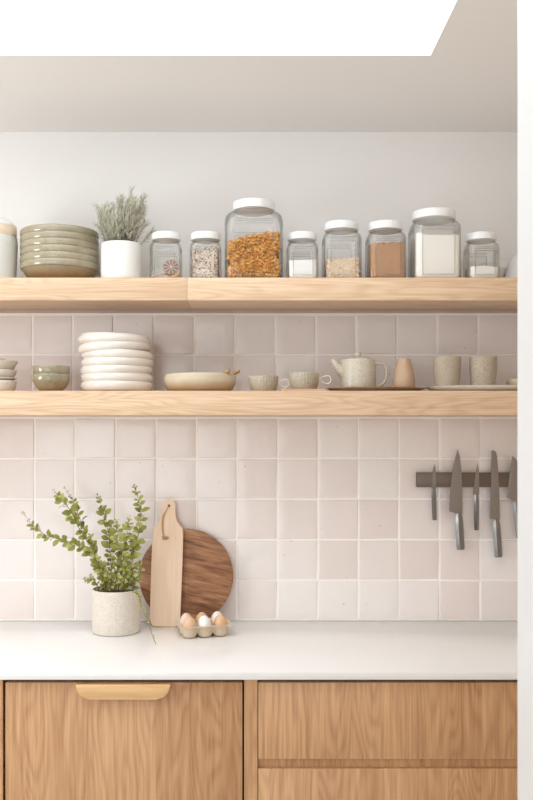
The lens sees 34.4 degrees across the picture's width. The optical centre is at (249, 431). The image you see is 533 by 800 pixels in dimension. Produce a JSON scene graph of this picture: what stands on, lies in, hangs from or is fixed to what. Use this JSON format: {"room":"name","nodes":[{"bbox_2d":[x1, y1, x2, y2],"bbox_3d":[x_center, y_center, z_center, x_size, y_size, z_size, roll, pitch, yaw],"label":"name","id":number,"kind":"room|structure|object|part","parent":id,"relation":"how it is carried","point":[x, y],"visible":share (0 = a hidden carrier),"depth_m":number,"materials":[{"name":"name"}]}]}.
{"room":"kitchen","nodes":[
{"label":"kitchen","id":0,"kind":"room"},
{"bbox_2d":[0,132,516,618],"bbox_3d":[-0.660,0.270,2.814,3.280,2.470,0.112,0,0,0],"label":"wall","id":1,"kind":"structure","parent":0,"point":[314,518],"depth_m":2.76,"materials":[{"name":"paint"}]},
{"bbox_2d":[0,278,192,312],"bbox_3d":[-1.239,-0.413,2.625,2.113,0.067,0.266,0,0,0],"label":"wall shelf","id":2,"kind":"object","parent":1,"relation":"attached to","point":[17,295],"visible":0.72,"depth_m":2.49,"materials":[{"name":"brown wood"}]},
{"bbox_2d":[0,217,17,277],"bbox_3d":[-0.770,-0.547,2.600,0.135,0.201,0.135,0,0,-17],"label":"canister","id":3,"kind":"object","parent":2,"relation":"on","point":[8,230],"visible":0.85,"depth_m":2.56,"materials":[{"name":"white ceramic"}]},
{"bbox_3d":[-0.770,-0.634,2.600,0.122,0.028,0.122,0,0,0],"label":"lid","id":4,"kind":"part","parent":3,"relation":"part of","materials":[{"name":"white plastic"}]},
{"bbox_2d":[20,258,98,277],"bbox_3d":[-0.579,-0.477,2.621,0.236,0.060,0.236,0,0,-37],"label":"stoneware bowl","id":5,"kind":"object","parent":2,"relation":"on","point":[36,267],"visible":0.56,"depth_m":2.53,"materials":[{"name":"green ceramic"}]},
{"bbox_2d":[20,251,98,265],"bbox_3d":[-0.579,-0.497,2.620,0.236,0.060,0.236,0,0,-30],"label":"stoneware bowl","id":6,"kind":"object","parent":5,"relation":"on","point":[38,254],"visible":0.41,"depth_m":2.52,"materials":[{"name":"green ceramic"}]},
{"bbox_2d":[20,244,98,259],"bbox_3d":[-0.578,-0.517,2.620,0.236,0.060,0.236,0,0,-22],"label":"stoneware bowl","id":7,"kind":"object","parent":6,"relation":"on","point":[40,247],"visible":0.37,"depth_m":2.52,"materials":[{"name":"green ceramic"}]},
{"bbox_2d":[20,237,98,252],"bbox_3d":[-0.579,-0.536,2.620,0.236,0.060,0.236,0,0,-15],"label":"stoneware bowl","id":8,"kind":"object","parent":7,"relation":"on","point":[43,240],"visible":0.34,"depth_m":2.52,"materials":[{"name":"green ceramic"}]},
{"bbox_2d":[20,230,98,246],"bbox_3d":[-0.578,-0.556,2.620,0.236,0.060,0.236,0,0,-7],"label":"stoneware bowl","id":9,"kind":"object","parent":8,"relation":"on","point":[47,233],"visible":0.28,"depth_m":2.52,"materials":[{"name":"green ceramic"}]},
{"bbox_2d":[20,224,98,239],"bbox_3d":[-0.579,-0.576,2.621,0.236,0.060,0.236,0,0,0],"label":"stoneware bowl","id":10,"kind":"object","parent":9,"relation":"on","point":[38,227],"visible":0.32,"depth_m":2.52,"materials":[{"name":"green ceramic"}]},
{"bbox_2d":[92,185,157,277],"bbox_3d":[-0.388,-0.587,2.572,0.199,0.280,0.205,0,0,14],"label":"potted plant","id":11,"kind":"object","parent":2,"relation":"on","point":[121,256],"visible":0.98,"depth_m":2.54,"materials":[{"name":"white ceramic"}]},
{"bbox_3d":[-0.386,-0.504,2.580,0.122,0.115,0.122,0,0,0],"label":"pot","id":12,"kind":"part","parent":11,"relation":"part of","materials":[{"name":"white ceramic"}]},
{"bbox_2d":[150,231,181,277],"bbox_3d":[-0.251,-0.519,2.570,0.093,0.145,0.093,0,0,0],"label":"storage jar","id":13,"kind":"object","parent":2,"relation":"on","point":[161,237],"visible":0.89,"depth_m":2.54,"materials":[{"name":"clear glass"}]},
{"bbox_3d":[-0.251,-0.581,2.570,0.086,0.022,0.086,0,0,0],"label":"lid","id":14,"kind":"part","parent":13,"relation":"part of","materials":[{"name":"white plastic"}]},
{"bbox_2d":[152,260,180,277],"bbox_3d":[-0.244,-0.475,2.506,0.082,0.056,0.023,0,0,0],"label":"slice","id":15,"kind":"object","parent":13,"relation":"in","point":[170,267],"visible":1,"depth_m":2.50,"materials":[{"name":"brown food"}]},
{"bbox_2d":[0,391,516,416],"bbox_3d":[-0.659,-0.084,2.625,3.272,0.070,0.266,0,0,0],"label":"wall shelf","id":16,"kind":"object","parent":1,"relation":"attached to","point":[12,403],"visible":1,"depth_m":2.49,"materials":[{"name":"brown wood"}]},
{"bbox_2d":[0,380,16,390],"bbox_3d":[-0.751,-0.137,2.580,0.102,0.034,0.102,0,0,0],"label":"bowl","id":17,"kind":"object","parent":16,"relation":"on","point":[5,385],"visible":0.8,"depth_m":2.55,"materials":[{"name":"white ceramic"}]},
{"bbox_2d":[0,377,16,379],"bbox_3d":[-0.751,-0.158,2.580,0.103,0.008,0.103,0,0,33],"label":"saucer","id":18,"kind":"object","parent":17,"relation":"on","point":[1,378],"visible":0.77,"depth_m":2.55,"materials":[{"name":"white ceramic"}]},
{"bbox_2d":[0,369,16,377],"bbox_3d":[-0.751,-0.173,2.581,0.104,0.023,0.104,0,0,-25],"label":"bowl","id":19,"kind":"object","parent":18,"relation":"on","point":[3,372],"visible":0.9,"depth_m":2.55,"materials":[{"name":"white ceramic"}]},
{"bbox_2d":[0,360,17,369],"bbox_3d":[-0.752,-0.199,2.580,0.109,0.028,0.109,0,0,41],"label":"bowl","id":20,"kind":"object","parent":19,"relation":"on","point":[4,364],"visible":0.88,"depth_m":2.55,"materials":[{"name":"white ceramic"}]},
{"bbox_2d":[32,373,69,390],"bbox_3d":[-0.593,-0.145,2.565,0.110,0.052,0.110,0,0,0],"label":"bowl","id":21,"kind":"object","parent":16,"relation":"on","point":[42,381],"visible":0.83,"depth_m":2.52,"materials":[{"name":"ceramic"}]},
{"bbox_2d":[32,365,69,373],"bbox_3d":[-0.592,-0.170,2.565,0.110,0.052,0.110,0,0,-25],"label":"bowl","id":22,"kind":"object","parent":21,"relation":"in","point":[60,369],"visible":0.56,"depth_m":2.52,"materials":[{"name":"ceramic"}]},
{"bbox_2d":[80,380,152,390],"bbox_3d":[-0.402,-0.137,2.608,0.218,0.033,0.218,0,0,0],"label":"plate","id":23,"kind":"object","parent":16,"relation":"on","point":[109,385],"visible":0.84,"depth_m":2.52,"materials":[{"name":"beige ceramic"}]},
{"bbox_2d":[80,373,152,382],"bbox_3d":[-0.403,-0.159,2.608,0.218,0.033,0.218,1,0,0],"label":"plate","id":24,"kind":"object","parent":23,"relation":"on","point":[143,377],"visible":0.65,"depth_m":2.51,"materials":[{"name":"beige ceramic"}]},
{"bbox_2d":[80,365,152,374],"bbox_3d":[-0.404,-0.182,2.608,0.218,0.033,0.218,-2,0,0],"label":"plate","id":25,"kind":"object","parent":24,"relation":"on","point":[88,369],"visible":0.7,"depth_m":2.51,"materials":[{"name":"beige ceramic"}]},
{"bbox_2d":[81,357,153,366],"bbox_3d":[-0.402,-0.205,2.608,0.218,0.033,0.218,0,0,0],"label":"plate","id":26,"kind":"object","parent":25,"relation":"on","point":[93,360],"visible":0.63,"depth_m":2.51,"materials":[{"name":"beige ceramic"}]},
{"bbox_2d":[81,349,153,359],"bbox_3d":[-0.401,-0.228,2.608,0.218,0.040,0.218,0,0,45],"label":"plate","id":27,"kind":"object","parent":26,"relation":"on","point":[128,353],"visible":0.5,"depth_m":2.51,"materials":[{"name":"beige ceramic"}]},
{"bbox_2d":[78,341,150,354],"bbox_3d":[-0.410,-0.251,2.608,0.218,0.044,0.218,0,0,45],"label":"plate","id":28,"kind":"object","parent":27,"relation":"on","point":[103,345],"visible":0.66,"depth_m":2.52,"materials":[{"name":"beige ceramic"}]},
{"bbox_2d":[78,332,150,344],"bbox_3d":[-0.411,-0.273,2.608,0.218,0.034,0.218,2,0,0],"label":"plate","id":29,"kind":"object","parent":28,"relation":"on","point":[92,336],"visible":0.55,"depth_m":2.51,"materials":[{"name":"beige ceramic"}]},
{"bbox_2d":[163,372,235,390],"bbox_3d":[-0.152,-0.147,2.605,0.220,0.055,0.189,0,0,0],"label":"serving bowl","id":30,"kind":"object","parent":16,"relation":"on","point":[191,381],"visible":0.84,"depth_m":2.53,"materials":[{"name":"beige ceramic"}]},
{"bbox_2d":[220,369,229,373],"bbox_3d":[-0.137,-0.157,2.563,0.158,0.060,0.034,0,0,16],"label":"wooden spoon","id":31,"kind":"object","parent":30,"relation":"in","point":[227,371],"visible":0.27,"depth_m":2.55,"materials":[{"name":"brown wood"}]},
{"bbox_2d":[230,369,239,374],"bbox_3d":[-0.094,-0.160,2.612,0.133,0.063,0.034,0,0,26],"label":"wooden spoon","id":32,"kind":"object","parent":30,"relation":"in","point":[236,371],"visible":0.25,"depth_m":2.59,"materials":[{"name":"brown wood"}]},
{"bbox_2d":[248,375,288,390],"bbox_3d":[0.048,-0.143,2.570,0.109,0.047,0.090,0,0,35],"label":"cup","id":33,"kind":"object","parent":16,"relation":"on","point":[259,382],"visible":0.86,"depth_m":2.54,"materials":[{"name":"ceramic"}]},
{"bbox_3d":[0.100,-0.145,2.575,0.036,0.027,0.004,0,0,0],"label":"handle","id":34,"kind":"part","parent":33,"relation":"part of","materials":[{"name":"white ceramic"}]},
{"bbox_2d":[280,389,327,390],"bbox_3d":[0.160,-0.123,2.570,0.140,0.006,0.121,0,0,0],"label":"board","id":35,"kind":"object","parent":16,"relation":"on","point":[281,389],"visible":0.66,"depth_m":2.51,"materials":[{"name":"brown wood"}]},
{"bbox_2d":[288,372,330,388],"bbox_3d":[0.170,-0.151,2.564,0.115,0.050,0.094,0,0,34],"label":"cup","id":36,"kind":"object","parent":35,"relation":"on","point":[298,380],"visible":0.88,"depth_m":2.53,"materials":[{"name":"ceramic"}]},
{"bbox_3d":[0.224,-0.156,2.570,0.038,0.028,0.004,0,0,0],"label":"handle","id":37,"kind":"part","parent":36,"relation":"part of","materials":[{"name":"white ceramic"}]},
{"bbox_2d":[327,386,424,390],"bbox_3d":[0.381,-0.126,2.618,0.296,0.013,0.237,0,0,0],"label":"oval tray","id":38,"kind":"object","parent":16,"relation":"on","point":[371,388],"visible":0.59,"depth_m":2.52,"materials":[{"name":"brown wood"}]},
{"bbox_2d":[331,352,387,386],"bbox_3d":[0.330,-0.184,2.602,0.142,0.117,0.109,0,0,34],"label":"teapot","id":39,"kind":"object","parent":38,"relation":"on","point":[357,371],"visible":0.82,"depth_m":2.56,"materials":[{"name":"ceramic"}]},
{"bbox_3d":[0.272,-0.192,2.605,0.057,0.064,0.045,0,0,0],"label":"spout","id":40,"kind":"part","parent":39,"relation":"part of","materials":[{"name":"ceramic"}]},
{"bbox_3d":[0.395,-0.173,2.605,0.046,0.077,0.009,0,0,0],"label":"handle","id":41,"kind":"part","parent":39,"relation":"part of","materials":[{"name":"ceramic"}]},
{"bbox_2d":[393,358,414,386],"bbox_3d":[0.464,-0.173,2.600,0.066,0.096,0.066,0,0,0],"label":"creamer","id":42,"kind":"object","parent":38,"relation":"on","point":[403,376],"visible":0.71,"depth_m":2.58,"materials":[{"name":"ceramic"}]},
{"bbox_2d":[425,385,516,390],"bbox_3d":[0.727,-0.128,2.625,0.382,0.017,0.254,0,0,0],"label":"oval platter","id":43,"kind":"object","parent":16,"relation":"on","point":[456,387],"visible":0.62,"depth_m":2.52,"materials":[{"name":"white ceramic"}]},
{"bbox_2d":[433,356,460,385],"bbox_3d":[0.596,-0.177,2.605,0.083,0.100,0.083,0,0,39],"label":"tumbler","id":44,"kind":"object","parent":43,"relation":"on","point":[447,369],"visible":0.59,"depth_m":2.57,"materials":[{"name":"ceramic"}]},
{"bbox_2d":[469,356,496,384],"bbox_3d":[0.705,-0.177,2.605,0.083,0.100,0.083,0,0,-44],"label":"tumbler","id":45,"kind":"object","parent":43,"relation":"on","point":[482,369],"visible":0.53,"depth_m":2.57,"materials":[{"name":"ceramic"}]},
{"bbox_2d":[507,379,516,384],"bbox_3d":[0.823,-0.144,2.620,0.082,0.033,0.082,0,0,0],"label":"dish","id":46,"kind":"object","parent":43,"relation":"on","point":[509,381],"visible":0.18,"depth_m":2.60,"materials":[{"name":"beige ceramic"}]},
{"bbox_2d":[0,313,516,314],"bbox_3d":[-0.660,-0.378,2.764,3.280,0.006,0.012,0,0,0],"label":"trim","id":47,"kind":"structure","parent":1,"relation":"attached to","point":[0,313],"depth_m":2.76,"materials":[{"name":"wood"}]},
{"bbox_2d":[0,619,516,620],"bbox_3d":[-0.660,0.603,2.764,3.280,0.004,0.011,0,0,0],"label":"trim","id":48,"kind":"structure","parent":1,"relation":"attached to","point":[0,619],"depth_m":2.76,"materials":[{"name":"tile"}]},
{"bbox_2d":[0,417,516,417],"bbox_3d":[-0.660,-0.046,2.764,3.280,0.006,0.012,0,0,0],"label":"trim","id":49,"kind":"structure","parent":1,"relation":"attached to","point":[0,417],"depth_m":2.76,"materials":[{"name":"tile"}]},
{"bbox_2d":[0,315,516,618],"bbox_3d":[-0.695,0.115,2.763,3.122,0.979,0.009,0,0,0],"label":"tile backsplash","id":50,"kind":"structure","parent":1,"relation":"attached to","point":[214,334],"depth_m":2.76,"materials":[{"name":"tile"}]},
{"bbox_2d":[187,278,516,312],"bbox_3d":[0.398,-0.413,2.625,1.159,0.067,0.266,0,0,0],"label":"wall shelf","id":51,"kind":"object","parent":1,"relation":"attached to","point":[204,295],"visible":1,"depth_m":2.49,"materials":[{"name":"brown wood"}]},
{"bbox_2d":[191,231,220,277],"bbox_3d":[-0.133,-0.519,2.570,0.093,0.145,0.093,0,0,0],"label":"storage jar","id":52,"kind":"object","parent":51,"relation":"on","point":[200,237],"visible":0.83,"depth_m":2.55,"materials":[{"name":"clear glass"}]},
{"bbox_2d":[192,246,218,277],"bbox_3d":[-0.133,-0.500,2.570,0.081,0.098,0.081,0,0,0],"label":"muesli","id":53,"kind":"object","parent":52,"relation":"in","point":[205,261],"visible":1,"depth_m":2.53,"materials":[{"name":"beige food"}]},
{"bbox_3d":[-0.133,-0.581,2.570,0.088,0.022,0.088,0,0,0],"label":"lid","id":54,"kind":"part","parent":52,"relation":"part of","materials":[{"name":"white plastic"}]},
{"bbox_2d":[225,198,281,277],"bbox_3d":[0.011,-0.570,2.602,0.173,0.246,0.173,0,0,0],"label":"storage jar","id":55,"kind":"object","parent":51,"relation":"on","point":[249,207],"visible":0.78,"depth_m":2.58,"materials":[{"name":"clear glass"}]},
{"bbox_3d":[0.011,-0.679,2.602,0.126,0.027,0.126,0,0,0],"label":"lid","id":56,"kind":"part","parent":55,"relation":"part of","materials":[{"name":"white plastic"}]},
{"bbox_2d":[227,230,280,277],"bbox_3d":[0.011,-0.525,2.602,0.162,0.148,0.162,0,0,0],"label":"pasta","id":57,"kind":"object","parent":55,"relation":"in","point":[257,255],"visible":0.94,"depth_m":2.53,"materials":[{"name":"orange food"}]},
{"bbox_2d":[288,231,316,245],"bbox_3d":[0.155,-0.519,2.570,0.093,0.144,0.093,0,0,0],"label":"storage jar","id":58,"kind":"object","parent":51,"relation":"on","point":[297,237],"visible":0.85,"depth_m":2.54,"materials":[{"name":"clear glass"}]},
{"bbox_2d":[288,259,316,277],"bbox_3d":[0.155,-0.479,2.570,0.082,0.056,0.082,0,0,0],"label":"sugar","id":59,"kind":"object","parent":58,"relation":"in","point":[296,268],"visible":0.81,"depth_m":2.53,"materials":[{"name":"white food"}]},
{"bbox_2d":[323,220,358,240],"bbox_3d":[0.274,-0.536,2.577,0.112,0.178,0.112,0,0,0],"label":"storage jar","id":60,"kind":"object","parent":51,"relation":"on","point":[335,227],"visible":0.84,"depth_m":2.54,"materials":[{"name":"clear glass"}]},
{"bbox_3d":[0.274,-0.613,2.577,0.101,0.024,0.101,0,0,0],"label":"lid","id":61,"kind":"part","parent":60,"relation":"part of","materials":[{"name":"white plastic"}]},
{"bbox_2d":[324,257,359,277],"bbox_3d":[0.273,-0.484,2.577,0.101,0.066,0.101,0,0,0],"label":"rolled oats","id":62,"kind":"object","parent":60,"relation":"in","point":[340,267],"visible":0.89,"depth_m":2.53,"materials":[{"name":"beige food"}]},
{"bbox_2d":[365,220,405,277],"bbox_3d":[0.405,-0.536,2.577,0.112,0.178,0.112,0,0,0],"label":"storage jar","id":63,"kind":"object","parent":51,"relation":"on","point":[379,227],"visible":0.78,"depth_m":2.55,"materials":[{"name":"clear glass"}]},
{"bbox_3d":[0.405,-0.613,2.577,0.101,0.024,0.101,0,0,0],"label":"lid","id":64,"kind":"part","parent":63,"relation":"part of","materials":[{"name":"white plastic"}]},
{"bbox_2d":[367,241,404,277],"bbox_3d":[0.405,-0.509,2.577,0.101,0.116,0.101,0,0,0],"label":"sugar","id":65,"kind":"object","parent":63,"relation":"in","point":[384,260],"visible":0.95,"depth_m":2.53,"materials":[{"name":"brown food"}]},
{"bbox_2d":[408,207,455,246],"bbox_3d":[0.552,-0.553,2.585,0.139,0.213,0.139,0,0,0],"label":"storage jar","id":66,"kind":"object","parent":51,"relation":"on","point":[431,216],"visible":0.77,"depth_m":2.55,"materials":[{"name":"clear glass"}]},
{"bbox_3d":[0.552,-0.647,2.585,0.129,0.026,0.129,0,0,0],"label":"lid","id":67,"kind":"part","parent":66,"relation":"part of","materials":[{"name":"white plastic"}]},
{"bbox_2d":[410,232,458,277],"bbox_3d":[0.552,-0.518,2.585,0.128,0.134,0.128,0,0,0],"label":"flour","id":68,"kind":"object","parent":66,"relation":"in","point":[431,256],"visible":0.82,"depth_m":2.52,"materials":[{"name":"white food"}]},
{"bbox_2d":[466,231,496,244],"bbox_3d":[0.690,-0.519,2.570,0.093,0.144,0.093,0,0,0],"label":"storage jar","id":69,"kind":"object","parent":51,"relation":"on","point":[480,237],"visible":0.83,"depth_m":2.54,"materials":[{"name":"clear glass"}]},
{"bbox_2d":[465,265,497,277],"bbox_3d":[0.690,-0.470,2.570,0.082,0.038,0.082,0,0,0],"label":"flour","id":70,"kind":"object","parent":69,"relation":"in","point":[483,271],"visible":0.79,"depth_m":2.53,"materials":[{"name":"white food"}]},
{"bbox_2d":[479,261,508,277],"bbox_3d":[0.761,-0.486,2.685,0.092,0.078,0.092,0,0,0],"label":"dish","id":71,"kind":"object","parent":51,"relation":"on","point":[502,266],"visible":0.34,"depth_m":2.65,"materials":[{"name":"white ceramic"}]},
{"bbox_2d":[505,254,516,277],"bbox_3d":[0.862,-0.503,2.645,0.157,0.112,0.157,0,0,0],"label":"bowl","id":72,"kind":"object","parent":51,"relation":"on","point":[511,272],"visible":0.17,"depth_m":2.62,"materials":[{"name":"white ceramic"}]},
{"bbox_2d":[416,472,509,486],"bbox_3d":[0.731,0.152,2.750,0.400,0.046,0.017,0,0,0],"label":"rack","id":73,"kind":"object","parent":1,"relation":"attached to","point":[423,479],"visible":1,"depth_m":2.74,"materials":[{"name":"brown wood"}]},
{"bbox_2d":[431,464,436,519],"bbox_3d":[0.586,0.191,2.737,0.018,0.178,0.012,0,0,0],"label":"paring knife","id":74,"kind":"object","parent":73,"relation":"attached to","point":[433,484],"visible":1,"depth_m":2.74,"materials":[{"name":"silver metal"}]},
{"bbox_3d":[0.584,0.141,2.740,0.015,0.078,0.002,0,0,0],"label":"blade","id":75,"kind":"part","parent":74,"relation":"part of","materials":[{"name":"silver metal"}]},
{"bbox_3d":[0.586,0.229,2.737,0.017,0.102,0.012,0,0,0],"label":"handle","id":76,"kind":"part","parent":74,"relation":"part of","materials":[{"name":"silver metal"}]},
{"bbox_2d":[449,449,464,549],"bbox_3d":[0.659,0.214,2.737,0.049,0.320,0.012,0,0,0],"label":"knife","id":77,"kind":"object","parent":73,"relation":"attached to","point":[455,506],"visible":1,"depth_m":2.74,"materials":[{"name":"silver metal"}]},
{"bbox_3d":[0.655,0.158,2.740,0.042,0.207,0.002,0,0,0],"label":"blade","id":78,"kind":"part","parent":77,"relation":"part of","materials":[{"name":"silver metal"}]},
{"bbox_3d":[0.669,0.316,2.737,0.030,0.117,0.012,0,0,0],"label":"handle","id":79,"kind":"part","parent":77,"relation":"part of","materials":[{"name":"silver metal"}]},
{"bbox_2d":[473,464,478,529],"bbox_3d":[0.719,0.206,2.737,0.019,0.212,0.012,0,0,0],"label":"utility knife","id":80,"kind":"object","parent":73,"relation":"attached to","point":[476,481],"visible":1,"depth_m":2.74,"materials":[{"name":"silver metal"}]},
{"bbox_3d":[0.719,0.152,2.740,0.019,0.103,0.002,0,0,0],"label":"blade","id":81,"kind":"part","parent":80,"relation":"part of","materials":[{"name":"silver metal"}]},
{"bbox_3d":[0.721,0.256,2.737,0.017,0.113,0.012,0,0,0],"label":"handle","id":82,"kind":"part","parent":80,"relation":"part of","materials":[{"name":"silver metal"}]},
{"bbox_2d":[490,450,502,556],"bbox_3d":[0.783,0.229,2.737,0.042,0.340,0.012,0,0,0],"label":"bread knife","id":83,"kind":"object","parent":73,"relation":"attached to","point":[494,499],"visible":1,"depth_m":2.74,"materials":[{"name":"silver metal"}]},
{"bbox_3d":[0.779,0.169,2.740,0.033,0.222,0.002,0,0,0],"label":"blade","id":84,"kind":"part","parent":83,"relation":"part of","materials":[{"name":"silver metal"}]},
{"bbox_3d":[0.789,0.338,2.737,0.030,0.121,0.012,0,0,0],"label":"handle","id":85,"kind":"part","parent":83,"relation":"part of","materials":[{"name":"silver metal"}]},
{"bbox_2d":[507,456,516,537],"bbox_3d":[0.846,0.208,2.737,0.056,0.262,0.012,0,0,0],"label":"knife","id":86,"kind":"object","parent":73,"relation":"attached to","point":[512,485],"visible":0.48,"depth_m":2.74,"materials":[{"name":"silver metal"}]},
{"bbox_3d":[0.844,0.151,2.740,0.053,0.150,0.002,0,0,0],"label":"blade","id":87,"kind":"part","parent":86,"relation":"part of","materials":[{"name":"silver metal"}]},
{"bbox_3d":[0.856,0.279,2.737,0.036,0.120,0.012,0,0,0],"label":"handle","id":88,"kind":"part","parent":86,"relation":"part of","materials":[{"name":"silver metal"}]},
{"bbox_2d":[0,0,516,131],"bbox_3d":[-0.660,-1.005,-0.180,3.280,0.080,6.100,0,0,0],"label":"ceiling","id":89,"kind":"structure","parent":0,"point":[456,72],"depth_m":2.34,"materials":[{"name":"paint"}]},
{"bbox_2d":[0,0,440,23],"bbox_3d":[-0.543,-1.255,1.613,2.073,0.420,1.247,0,0,0],"label":"window","id":90,"kind":"structure","parent":89,"relation":"attached to","point":[11,11],"depth_m":2.21,"materials":[{"name":"glass"}]},
{"bbox_3d":[-0.660,1.530,-0.230,3.280,0.050,6.000,0,0,0],"label":"floor","id":91,"kind":"structure","parent":0,"visible":0},
{"bbox_2d":[0,680,5,799],"bbox_3d":[-0.949,1.065,2.467,0.642,0.880,0.565,0,0,0],"label":"base cabinet","id":92,"kind":"object","parent":91,"relation":"on","point":[2,682],"visible":0.2,"depth_m":2.19,"materials":[{"name":"brown wood"}]},
{"bbox_2d":[5,680,243,799],"bbox_3d":[-0.322,1.065,2.459,0.609,0.879,0.582,0,0,0],"label":"base cabinet","id":93,"kind":"object","parent":91,"relation":"on","point":[65,739],"visible":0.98,"depth_m":2.19,"materials":[{"name":"brown wood"}]},
{"bbox_3d":[-0.320,0.655,2.176,0.238,0.038,0.017,0,0,0],"label":"handle","id":94,"kind":"part","parent":93,"relation":"part of","materials":[{"name":"brown wood"}]},
{"bbox_2d":[244,680,516,799],"bbox_3d":[0.422,1.065,2.467,0.874,0.880,0.565,0,0,0],"label":"base cabinet","id":95,"kind":"object","parent":91,"relation":"on","point":[304,739],"visible":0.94,"depth_m":2.19,"materials":[{"name":"brown wood"}]},
{"bbox_3d":[0.002,1.015,2.197,0.034,0.780,0.018,0,0,0],"label":"panel","id":96,"kind":"part","parent":95,"relation":"part of","materials":[{"name":"brown wood"}]},
{"bbox_2d":[0,621,516,679],"bbox_3d":[-0.656,0.615,2.463,3.267,0.020,0.591,0,0,0],"label":"countertop","id":97,"kind":"structure","parent":95,"relation":"on","point":[29,650],"depth_m":2.37,"materials":[{"name":"white stone"}]},
{"bbox_2d":[21,484,155,643],"bbox_3d":[-0.451,0.382,2.607,0.454,0.446,0.187,0,0,20],"label":"potted plant","id":98,"kind":"object","parent":97,"relation":"on","point":[116,608],"visible":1,"depth_m":2.58,"materials":[{"name":"green plant"}]},
{"bbox_3d":[-0.405,0.539,2.612,0.146,0.131,0.146,0,0,0],"label":"pot","id":99,"kind":"part","parent":98,"relation":"part of","materials":[{"name":"beige ceramic"}]},
{"bbox_2d":[150,500,182,626],"bbox_3d":[-0.261,0.411,2.706,0.100,0.392,0.073,0,0,0],"label":"paddle board","id":100,"kind":"object","parent":97,"relation":"on","point":[167,539],"visible":0.97,"depth_m":2.69,"materials":[{"name":"brown wood"}]},
{"bbox_3d":[-0.266,0.285,2.713,0.026,0.107,0.009,1,-8,0],"label":"hanging cord","id":101,"kind":"part","parent":100,"relation":"part of","materials":[{"name":"beige fabric"}]},
{"bbox_2d":[139,529,232,618],"bbox_3d":[-0.202,0.457,2.729,0.298,0.296,0.056,0,0,1],"label":"round board","id":102,"kind":"object","parent":97,"relation":"on","point":[207,570],"visible":0.59,"depth_m":2.72,"materials":[{"name":"brown wood"}]},
{"bbox_2d":[174,618,233,637],"bbox_3d":[-0.140,0.585,2.571,0.165,0.035,0.111,0,0,-15],"label":"egg carton","id":103,"kind":"object","parent":97,"relation":"on","point":[188,632],"visible":0.77,"depth_m":2.53,"materials":[{"name":"beige cardboard"}]},
{"bbox_2d":[180,613,190,623],"bbox_3d":[-0.191,0.570,2.581,0.041,0.055,0.041,-1,1,0],"label":"egg","id":104,"kind":"object","parent":103,"relation":"in","point":[184,615],"visible":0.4,"depth_m":2.57,"materials":[{"name":"beige food"}]},
{"bbox_2d":[183,616,195,626],"bbox_3d":[-0.178,0.570,2.536,0.041,0.055,0.041,0,0,22],"label":"egg","id":105,"kind":"object","parent":103,"relation":"in","point":[189,621],"visible":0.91,"depth_m":2.52,"materials":[{"name":"beige food"}]},
{"bbox_2d":[195,612,206,622],"bbox_3d":[-0.145,0.570,2.594,0.041,0.055,0.041,0,0,22],"label":"egg","id":106,"kind":"object","parent":103,"relation":"in","point":[200,614],"visible":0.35,"depth_m":2.58,"materials":[{"name":"food"}]},
{"bbox_2d":[198,615,210,626],"bbox_3d":[-0.135,0.570,2.548,0.041,0.055,0.041,0,0,24],"label":"egg","id":107,"kind":"object","parent":103,"relation":"in","point":[204,621],"visible":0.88,"depth_m":2.53,"materials":[{"name":"white food"}]},
{"bbox_2d":[210,611,221,622],"bbox_3d":[-0.100,0.570,2.606,0.041,0.055,0.041,0,0,23],"label":"egg","id":108,"kind":"object","parent":103,"relation":"in","point":[215,614],"visible":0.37,"depth_m":2.60,"materials":[{"name":"white food"}]},
{"bbox_2d":[214,614,226,625],"bbox_3d":[-0.088,0.570,2.561,0.041,0.055,0.041,0,0,22],"label":"egg","id":109,"kind":"object","parent":103,"relation":"in","point":[220,620],"visible":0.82,"depth_m":2.55,"materials":[{"name":"food"}]},
{"bbox_3d":[0.439,0.843,2.202,0.836,0.024,0.010,0,0,0],"label":"finger rail","id":110,"kind":"part","parent":95,"relation":"part of","materials":[{"name":"brown wood"}]},
{"bbox_3d":[0.439,1.129,2.196,0.836,0.547,0.022,0,0,0],"label":"drawer","id":111,"kind":"part","parent":95,"relation":"part of","materials":[{"name":"brown wood"}]},
{"bbox_3d":[0.439,0.733,2.196,0.836,0.194,0.022,0,0,0],"label":"drawer","id":112,"kind":"part","parent":95,"relation":"part of","materials":[{"name":"brown wood"}]},
{"bbox_3d":[0.683,0.270,1.120,0.594,2.470,0.100,0,0,0],"label":"wall","id":113,"kind":"structure","parent":0,"visible":0},
{"bbox_2d":[517,0,532,799],"bbox_3d":[0.408,0.270,1.115,0.090,2.470,0.111,0,0,0],"label":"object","id":114,"kind":"structure","parent":113,"relation":"attached to","point":[524,7],"depth_m":1.14,"materials":[{"name":"white paint"}]}
]}

